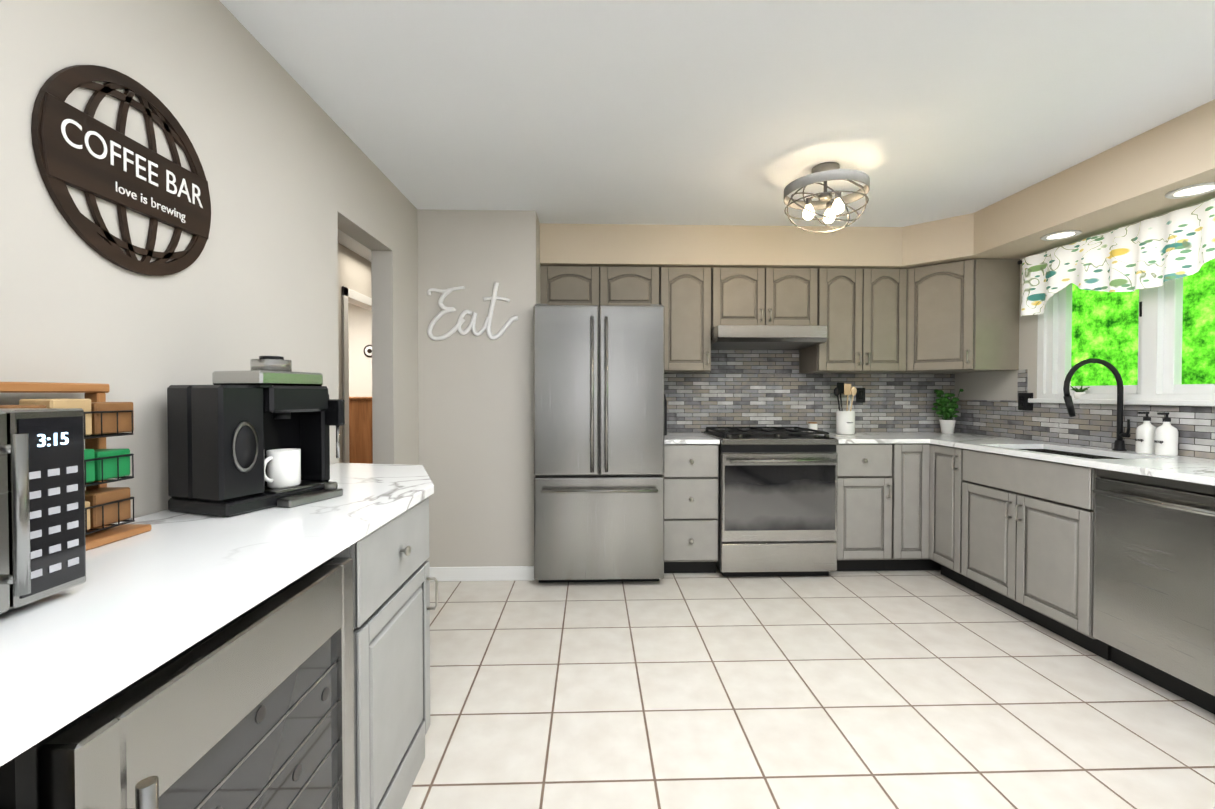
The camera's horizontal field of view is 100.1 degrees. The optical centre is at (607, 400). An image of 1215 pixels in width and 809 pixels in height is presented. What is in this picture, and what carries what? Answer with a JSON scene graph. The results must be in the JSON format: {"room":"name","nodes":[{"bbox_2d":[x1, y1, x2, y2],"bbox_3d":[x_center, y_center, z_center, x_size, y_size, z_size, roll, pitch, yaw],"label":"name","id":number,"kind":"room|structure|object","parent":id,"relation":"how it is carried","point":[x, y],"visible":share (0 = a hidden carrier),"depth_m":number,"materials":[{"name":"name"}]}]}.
{"room":"kitchen","nodes":[
{"label":"kitchen","id":0,"kind":"room"},
{"bbox_2d":[0,0,418,523],"bbox_3d":[-1.216,0.011,0.594,0.120,2.440,6.750,0,1,-2],"label":"wall","id":1,"kind":"structure","parent":0,"point":[296,178],"depth_m":1.47,"materials":[{"name":"paint"}]},
{"bbox_2d":[31,65,210,275],"bbox_3d":[-1.167,-0.554,1.268,0.018,0.472,0.472,0,1,-2],"label":"sign","id":2,"kind":"object","parent":1,"relation":"attached to","point":[88,154],"visible":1,"depth_m":1.21,"materials":[{"name":"brown wood"}]},
{"bbox_2d":[338,243,371,462],"bbox_3d":[-2.195,-0.041,4.090,0.100,2.440,5.600,0,1,-2],"label":"wall","id":3,"kind":"structure","parent":0,"point":[354,271],"depth_m":4.33,"materials":[{"name":"paint"}]},
{"bbox_2d":[342,286,371,462],"bbox_3d":[-2.200,0.120,4.567,0.120,2.105,0.900,0,1,-2],"label":"door frame","id":4,"kind":"structure","parent":3,"relation":"attached to","point":[353,297],"depth_m":4.15,"materials":[{"name":"white wood"}]},
{"bbox_2d":[363,345,371,357],"bbox_3d":[-3.147,-0.660,6.739,0.170,0.170,0.023,0,1,-2],"label":"wall sign","id":5,"kind":"object","parent":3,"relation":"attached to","point":[367,350],"visible":0.75,"depth_m":6.73,"materials":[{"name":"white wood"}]},
{"bbox_2d":[417,209,540,566],"bbox_3d":[-0.866,-0.035,3.666,0.770,2.440,0.630,0,1,-2],"label":"wall","id":6,"kind":"structure","parent":0,"point":[476,421],"depth_m":3.35,"materials":[{"name":"paint"}]},
{"bbox_2d":[427,282,517,340],"bbox_3d":[-0.884,-0.586,3.334,0.591,0.385,0.023,0,1,-2],"label":"eat sign","id":7,"kind":"object","parent":6,"relation":"attached to","point":[472,323],"visible":1,"depth_m":3.33,"materials":[{"name":"white metal"}]},
{"bbox_2d":[430,566,533,581],"bbox_3d":[-0.761,1.187,0.315,0.769,0.095,6.109,0,1,-2],"label":"baseboard","id":8,"kind":"structure","parent":6,"relation":"attached to","point":[498,573],"depth_m":3.36,"materials":[{"name":"white wood"}]},
{"bbox_2d":[540,266,607,306],"bbox_3d":[-0.250,-0.811,3.817,0.492,0.328,0.339,0,1,-2],"label":"upper cabinet","id":9,"kind":"object","parent":6,"relation":"attached to","point":[559,285],"depth_m":3.65,"materials":[{"name":"grey wood"}]},
{"bbox_2d":[219,0,1214,261],"bbox_3d":[-0.851,-1.255,2.013,7.460,0.050,9.600,0,1,-2],"label":"ceiling","id":10,"kind":"structure","parent":0,"point":[698,112],"depth_m":2.04,"materials":[{"name":"paint"}]},
{"bbox_2d":[784,162,869,232],"bbox_3d":[1.159,-1.083,2.708,0.420,0.314,0.420,0,1,-2],"label":"ceiling light fixture","id":11,"kind":"object","parent":10,"relation":"hanging from","point":[824,172],"visible":1,"depth_m":2.65,"materials":[{"name":"metal"}]},
{"bbox_2d":[402,567,1214,808],"bbox_3d":[0.812,1.254,0.685,4.220,0.050,6.770,0,1,-2],"label":"floor","id":12,"kind":"structure","parent":0,"point":[923,689],"depth_m":2.02,"materials":[{"name":"tile"}]},
{"bbox_2d":[36,556,354,808],"bbox_3d":[-0.825,0.789,0.863,0.612,0.854,0.640,0,1,-2],"label":"wine cooler","id":13,"kind":"object","parent":12,"relation":"on","point":[252,708],"visible":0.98,"depth_m":0.81,"materials":[{"name":"silver metal"}]},
{"bbox_2d":[335,497,435,808],"bbox_3d":[-0.885,0.768,1.448,0.588,0.898,0.524,0,1,-2],"label":"base cabinet","id":14,"kind":"object","parent":12,"relation":"on","point":[392,578],"depth_m":1.39,"materials":[{"name":"grey wood"}]},
{"bbox_2d":[0,463,433,766],"bbox_3d":[-0.833,0.326,-0.090,0.597,0.030,4.750,0,1,-2],"label":"countertop","id":15,"kind":"structure","parent":14,"relation":"on","point":[166,588],"depth_m":0.80,"materials":[{"name":"stone"}]},
{"bbox_2d":[0,408,85,613],"bbox_3d":[-0.953,0.158,0.564,0.381,0.285,0.450,0,1,-2],"label":"microwave","id":16,"kind":"object","parent":15,"relation":"on","point":[42,519],"visible":1,"depth_m":0.73,"materials":[{"name":"silver metal"}]},
{"bbox_2d":[0,382,150,550],"bbox_3d":[-1.089,0.129,0.988,0.142,0.330,0.303,0,1,-2],"label":"coffee pod rack","id":17,"kind":"object","parent":15,"relation":"on","point":[106,507],"visible":0.38,"depth_m":1.06,"materials":[{"name":"brown wood"}]},
{"bbox_2d":[167,356,344,516],"bbox_3d":[-0.967,0.080,1.442,0.270,0.415,0.340,0,1,18],"label":"coffee maker","id":18,"kind":"object","parent":15,"relation":"on","point":[227,430],"visible":1,"depth_m":1.33,"materials":[{"name":"black plastic"}]},
{"bbox_2d":[264,448,300,488],"bbox_3d":[-0.934,0.194,1.455,0.084,0.105,0.113,0,1,-2],"label":"mug","id":19,"kind":"object","parent":18,"relation":"on","point":[284,468],"visible":0.9,"depth_m":1.44,"materials":[{"name":"white ceramic"}]},
{"bbox_2d":[436,579,437,607],"bbox_3d":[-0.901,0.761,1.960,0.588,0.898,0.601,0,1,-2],"label":"handle","id":20,"kind":"object","parent":14,"relation":"attached to","point":[436,579],"depth_m":1.68,"materials":[{"name":"silver metal"}]},
{"bbox_2d":[533,304,664,582],"bbox_3d":[-0.063,0.280,3.587,0.835,1.812,0.826,0,1,-2],"label":"fridge","id":21,"kind":"object","parent":12,"relation":"on","point":[599,443],"visible":1,"depth_m":3.24,"materials":[{"name":"silver metal"}]},
{"bbox_2d":[662,444,718,572],"bbox_3d":[0.551,0.735,3.724,0.382,0.898,0.621,0,1,-2],"label":"base cabinet","id":22,"kind":"object","parent":12,"relation":"on","point":[691,471],"depth_m":3.41,"materials":[{"name":"grey wood"}]},
{"bbox_2d":[664,432,719,443],"bbox_3d":[0.551,0.270,3.711,0.382,0.030,0.632,0,1,-2],"label":"countertop","id":23,"kind":"structure","parent":22,"relation":"on","point":[680,437],"depth_m":3.49,"materials":[{"name":"stone"}]},
{"bbox_2d":[664,388,666,434],"bbox_3d":[0.401,0.078,3.841,0.070,0.348,0.222,0,1,-2],"label":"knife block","id":24,"kind":"object","parent":23,"relation":"on","point":[665,416],"visible":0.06,"depth_m":3.75,"materials":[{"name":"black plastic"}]},
{"bbox_2d":[701,427,838,576],"bbox_3d":[1.137,0.696,3.683,0.778,0.978,0.730,0,1,-2],"label":"range","id":25,"kind":"object","parent":12,"relation":"on","point":[778,497],"visible":0.98,"depth_m":3.38,"materials":[{"name":"silver metal"}]},
{"bbox_2d":[808,422,817,431],"bbox_3d":[1.578,0.207,3.910,0.068,0.088,0.068,0,1,-2],"label":"jar","id":26,"kind":"object","parent":25,"relation":"on","point":[813,425],"visible":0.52,"depth_m":3.88,"materials":[{"name":"white ceramic"}]},
{"bbox_2d":[835,444,905,570],"bbox_3d":[1.758,0.734,3.761,0.460,0.898,0.621,0,1,-2],"label":"base cabinet","id":27,"kind":"object","parent":12,"relation":"on","point":[883,509],"depth_m":3.45,"materials":[{"name":"grey wood"}]},
{"bbox_2d":[819,432,927,443],"bbox_3d":[1.844,0.269,3.751,0.632,0.030,0.632,0,1,-2],"label":"countertop","id":28,"kind":"structure","parent":27,"relation":"on","point":[859,437],"depth_m":3.49,"materials":[{"name":"stone"}]},
{"bbox_2d":[834,383,856,434],"bbox_3d":[1.812,0.056,3.874,0.165,0.392,0.134,0,1,-2],"label":"utensil crock","id":29,"kind":"object","parent":28,"relation":"on","point":[845,422],"visible":1,"depth_m":3.84,"materials":[{"name":"white ceramic"}]},
{"bbox_2d":[906,443,933,570],"bbox_3d":[2.025,0.734,3.769,0.313,0.898,0.621,0,1,-2],"label":"base cabinet","id":30,"kind":"object","parent":12,"relation":"on","point":[917,454],"depth_m":3.46,"materials":[{"name":"grey wood"}]},
{"bbox_2d":[934,561,940,569],"bbox_3d":[2.467,0.734,3.783,0.672,0.898,0.621,0,1,-2],"label":"base cabinet","id":31,"kind":"object","parent":12,"relation":"on","point":[937,566],"depth_m":3.56,"materials":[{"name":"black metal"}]},
{"bbox_2d":[929,444,1072,585],"bbox_3d":[2.509,0.741,3.308,0.619,0.898,0.365,0,1,-2],"label":"base cabinet","id":32,"kind":"object","parent":12,"relation":"on","point":[952,470],"depth_m":3.19,"materials":[{"name":"grey wood"}]},
{"bbox_2d":[908,432,1214,485],"bbox_3d":[2.572,0.413,0.866,0.645,0.232,6.447,0,1,-2],"label":"countertop","id":33,"kind":"structure","parent":32,"relation":"on","point":[1192,469],"depth_m":2.62,"materials":[{"name":"stone"}]},
{"bbox_2d":[932,389,963,433],"bbox_3d":[2.604,0.078,3.915,0.191,0.345,0.200,0,1,-2],"label":"herb plant","id":34,"kind":"object","parent":33,"relation":"on","point":[948,425],"visible":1,"depth_m":3.88,"materials":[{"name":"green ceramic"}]},
{"bbox_2d":[1063,358,1129,450],"bbox_3d":[2.623,0.020,2.723,0.340,0.497,0.088,0,1,-2],"label":"faucet","id":35,"kind":"object","parent":33,"relation":"on","point":[1119,443],"visible":1,"depth_m":2.73,"materials":[{"name":"black metal"}]},
{"bbox_2d":[1135,412,1156,453],"bbox_3d":[2.776,0.163,2.621,0.085,0.214,0.080,0,1,-2],"label":"soap bottle","id":36,"kind":"object","parent":33,"relation":"on","point":[1145,438],"visible":0.98,"depth_m":2.60,"materials":[{"name":"white plastic"}]},
{"bbox_2d":[1154,412,1178,455],"bbox_3d":[2.778,0.164,2.531,0.085,0.214,0.080,0,1,-2],"label":"soap bottle","id":37,"kind":"object","parent":33,"relation":"on","point":[1166,437],"visible":0.96,"depth_m":2.51,"materials":[{"name":"white plastic"}]},
{"bbox_2d":[965,484,1110,660],"bbox_3d":[2.525,0.858,2.772,0.619,0.679,0.823,0,1,-2],"label":"base cabinet","id":38,"kind":"object","parent":12,"relation":"on","point":[1015,534],"depth_m":2.63,"materials":[{"name":"grey wood"}]},
{"bbox_2d":[1093,468,1214,714],"bbox_3d":[2.524,0.759,2.055,0.666,0.898,0.598,0,1,-2],"label":"dishwasher","id":39,"kind":"object","parent":12,"relation":"on","point":[1154,587],"visible":0.98,"depth_m":2.08,"materials":[{"name":"silver metal"}]},
{"bbox_2d":[540,99,1214,268],"bbox_3d":[1.258,-1.071,0.655,3.289,0.280,6.749,0,1,-2],"label":"soffit","id":40,"kind":"structure","parent":0,"point":[1136,178],"depth_m":3.41,"materials":[{"name":"paint"}]},
{"bbox_2d":[1040,230,1081,240],"bbox_3d":[2.632,-0.960,2.955,0.180,0.008,0.180,0,1,-2],"label":"recessed light","id":41,"kind":"object","parent":40,"relation":"attached to","point":[1060,235],"visible":1,"depth_m":2.95,"materials":[{"name":"white paint"}]},
{"bbox_2d":[1165,182,1214,198],"bbox_3d":[2.652,-0.950,2.300,0.180,0.008,0.180,0,1,-2],"label":"recessed light","id":42,"kind":"object","parent":40,"relation":"attached to","point":[1195,190],"visible":0.96,"depth_m":2.30,"materials":[{"name":"white paint"}]},
{"bbox_2d":[955,197,1214,438],"bbox_3d":[2.970,0.008,0.773,0.140,2.440,6.850,0,1,-2],"label":"wall","id":43,"kind":"structure","parent":0,"point":[996,385],"depth_m":3.51,"materials":[{"name":"paint"}]},
{"bbox_2d":[1017,369,1027,399],"bbox_3d":[2.813,-0.107,3.449,0.008,0.209,0.070,0,1,-2],"label":"wall tile strip","id":44,"kind":"object","parent":43,"relation":"attached to","point":[1022,380],"visible":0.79,"depth_m":3.44,"materials":[{"name":"tile"}]},
{"bbox_2d":[955,400,1214,458],"bbox_3d":[2.839,0.141,2.616,0.008,0.259,2.938,0,1,-2],"label":"tile backsplash","id":45,"kind":"structure","parent":43,"relation":"attached to","point":[1094,425],"depth_m":3.02,"materials":[{"name":"tile"}]},
{"bbox_2d":[1018,393,1032,409],"bbox_3d":[2.804,0.004,3.415,0.009,0.116,0.115,0,1,-2],"label":"electrical outlet plate","id":46,"kind":"object","parent":45,"relation":"attached to","point":[1023,404],"visible":0.9,"depth_m":3.42,"materials":[{"name":"black plastic"}]},
{"bbox_2d":[1017,198,1214,315],"bbox_3d":[2.790,-0.735,2.408,0.115,0.387,2.049,0,1,-2],"label":"valance curtain","id":47,"kind":"object","parent":43,"relation":"attached to","point":[1158,251],"visible":1,"depth_m":2.71,"materials":[{"name":"fabric"}]},
{"bbox_2d":[1028,277,1214,406],"bbox_3d":[2.899,-0.445,2.416,0.170,0.942,1.910,0,1,-2],"label":"window","id":48,"kind":"structure","parent":43,"relation":"in","point":[1160,322],"depth_m":2.71,"materials":[{"name":"white wood"}]},
{"bbox_2d":[1071,386,1088,398],"bbox_3d":[2.845,-0.053,3.065,0.088,0.083,0.089,0,1,-2],"label":"succulent","id":49,"kind":"object","parent":48,"relation":"on","point":[1078,393],"visible":0.96,"depth_m":3.05,"materials":[{"name":"white ceramic"}]},
{"bbox_3d":[-3.014,1.205,4.083,3.260,0.049,5.400,0,1,-2],"label":"floor","id":50,"kind":"structure","parent":0,"visible":0},
{"bbox_2d":[349,397,372,463],"bbox_3d":[-2.787,0.555,5.756,0.549,1.200,0.580,0,1,-2],"label":"wainscoting","id":51,"kind":"structure","parent":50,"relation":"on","point":[360,433],"depth_m":5.48,"materials":[{"name":"brown wood"}]},
{"bbox_3d":[0.777,-0.041,4.082,4.080,2.440,0.100,0,1,-2],"label":"wall","id":52,"kind":"structure","parent":0,"visible":0},
{"bbox_2d":[608,266,663,305],"bbox_3d":[0.126,-0.811,3.828,0.492,0.328,0.339,0,1,-2],"label":"upper cabinet","id":53,"kind":"object","parent":52,"relation":"attached to","point":[627,285],"depth_m":3.66,"materials":[{"name":"grey wood"}]},
{"bbox_2d":[664,267,723,372],"bbox_3d":[0.593,-0.596,3.846,0.439,0.758,0.339,0,1,-2],"label":"upper cabinet","id":54,"kind":"object","parent":52,"relation":"attached to","point":[693,296],"depth_m":3.68,"materials":[{"name":"grey wood"}]},
{"bbox_2d":[704,350,798,372],"bbox_3d":[1.135,-0.330,4.034,0.774,0.220,0.008,0,1,-2],"label":"tile backsplash","id":55,"kind":"structure","parent":52,"relation":"attached to","point":[754,361],"depth_m":4.03,"materials":[{"name":"tile"}]},
{"bbox_2d":[724,267,807,325],"bbox_3d":[1.140,-0.754,3.861,0.778,0.443,0.339,0,1,-2],"label":"upper cabinet","id":56,"kind":"object","parent":52,"relation":"attached to","point":[752,295],"depth_m":3.69,"materials":[{"name":"grey wood"}]},
{"bbox_2d":[711,325,827,349],"bbox_3d":[1.143,-0.465,3.785,0.774,0.127,0.497,0,1,-2],"label":"range hood","id":57,"kind":"object","parent":56,"relation":"attached to","point":[755,337],"visible":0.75,"depth_m":3.55,"materials":[{"name":"silver metal"}]},
{"bbox_2d":[664,373,954,431],"bbox_3d":[1.568,0.015,4.053,2.440,0.469,0.008,0,1,-2],"label":"tile backsplash","id":58,"kind":"structure","parent":52,"relation":"attached to","point":[893,402],"depth_m":4.05,"materials":[{"name":"tile"}]},
{"bbox_2d":[856,388,864,401],"bbox_3d":[2.018,-0.045,4.056,0.075,0.116,0.009,0,1,-2],"label":"outlet","id":59,"kind":"object","parent":58,"relation":"attached to","point":[860,395],"visible":0.94,"depth_m":4.05,"materials":[{"name":"black plastic"}]},
{"bbox_2d":[799,268,899,372],"bbox_3d":[1.850,-0.597,3.873,0.763,0.758,0.363,0,1,-2],"label":"upper cabinet","id":60,"kind":"object","parent":52,"relation":"attached to","point":[859,307],"depth_m":3.72,"materials":[{"name":"grey wood"}]},
{"bbox_2d":[900,258,1019,372],"bbox_3d":[2.470,-0.595,3.768,0.671,0.758,0.612,0,1,-2],"label":"upper cabinet","id":61,"kind":"object","parent":52,"relation":"attached to","point":[962,316],"depth_m":3.51,"materials":[{"name":"grey wood"}]},
{"label":"outside","id":62,"kind":"structure","parent":0,"visible":0},
{"bbox_2d":[1071,258,1214,385],"bbox_3d":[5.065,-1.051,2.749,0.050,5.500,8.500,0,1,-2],"label":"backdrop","id":63,"kind":"structure","parent":62,"point":[1104,325],"depth_m":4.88,"materials":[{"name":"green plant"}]}
]}

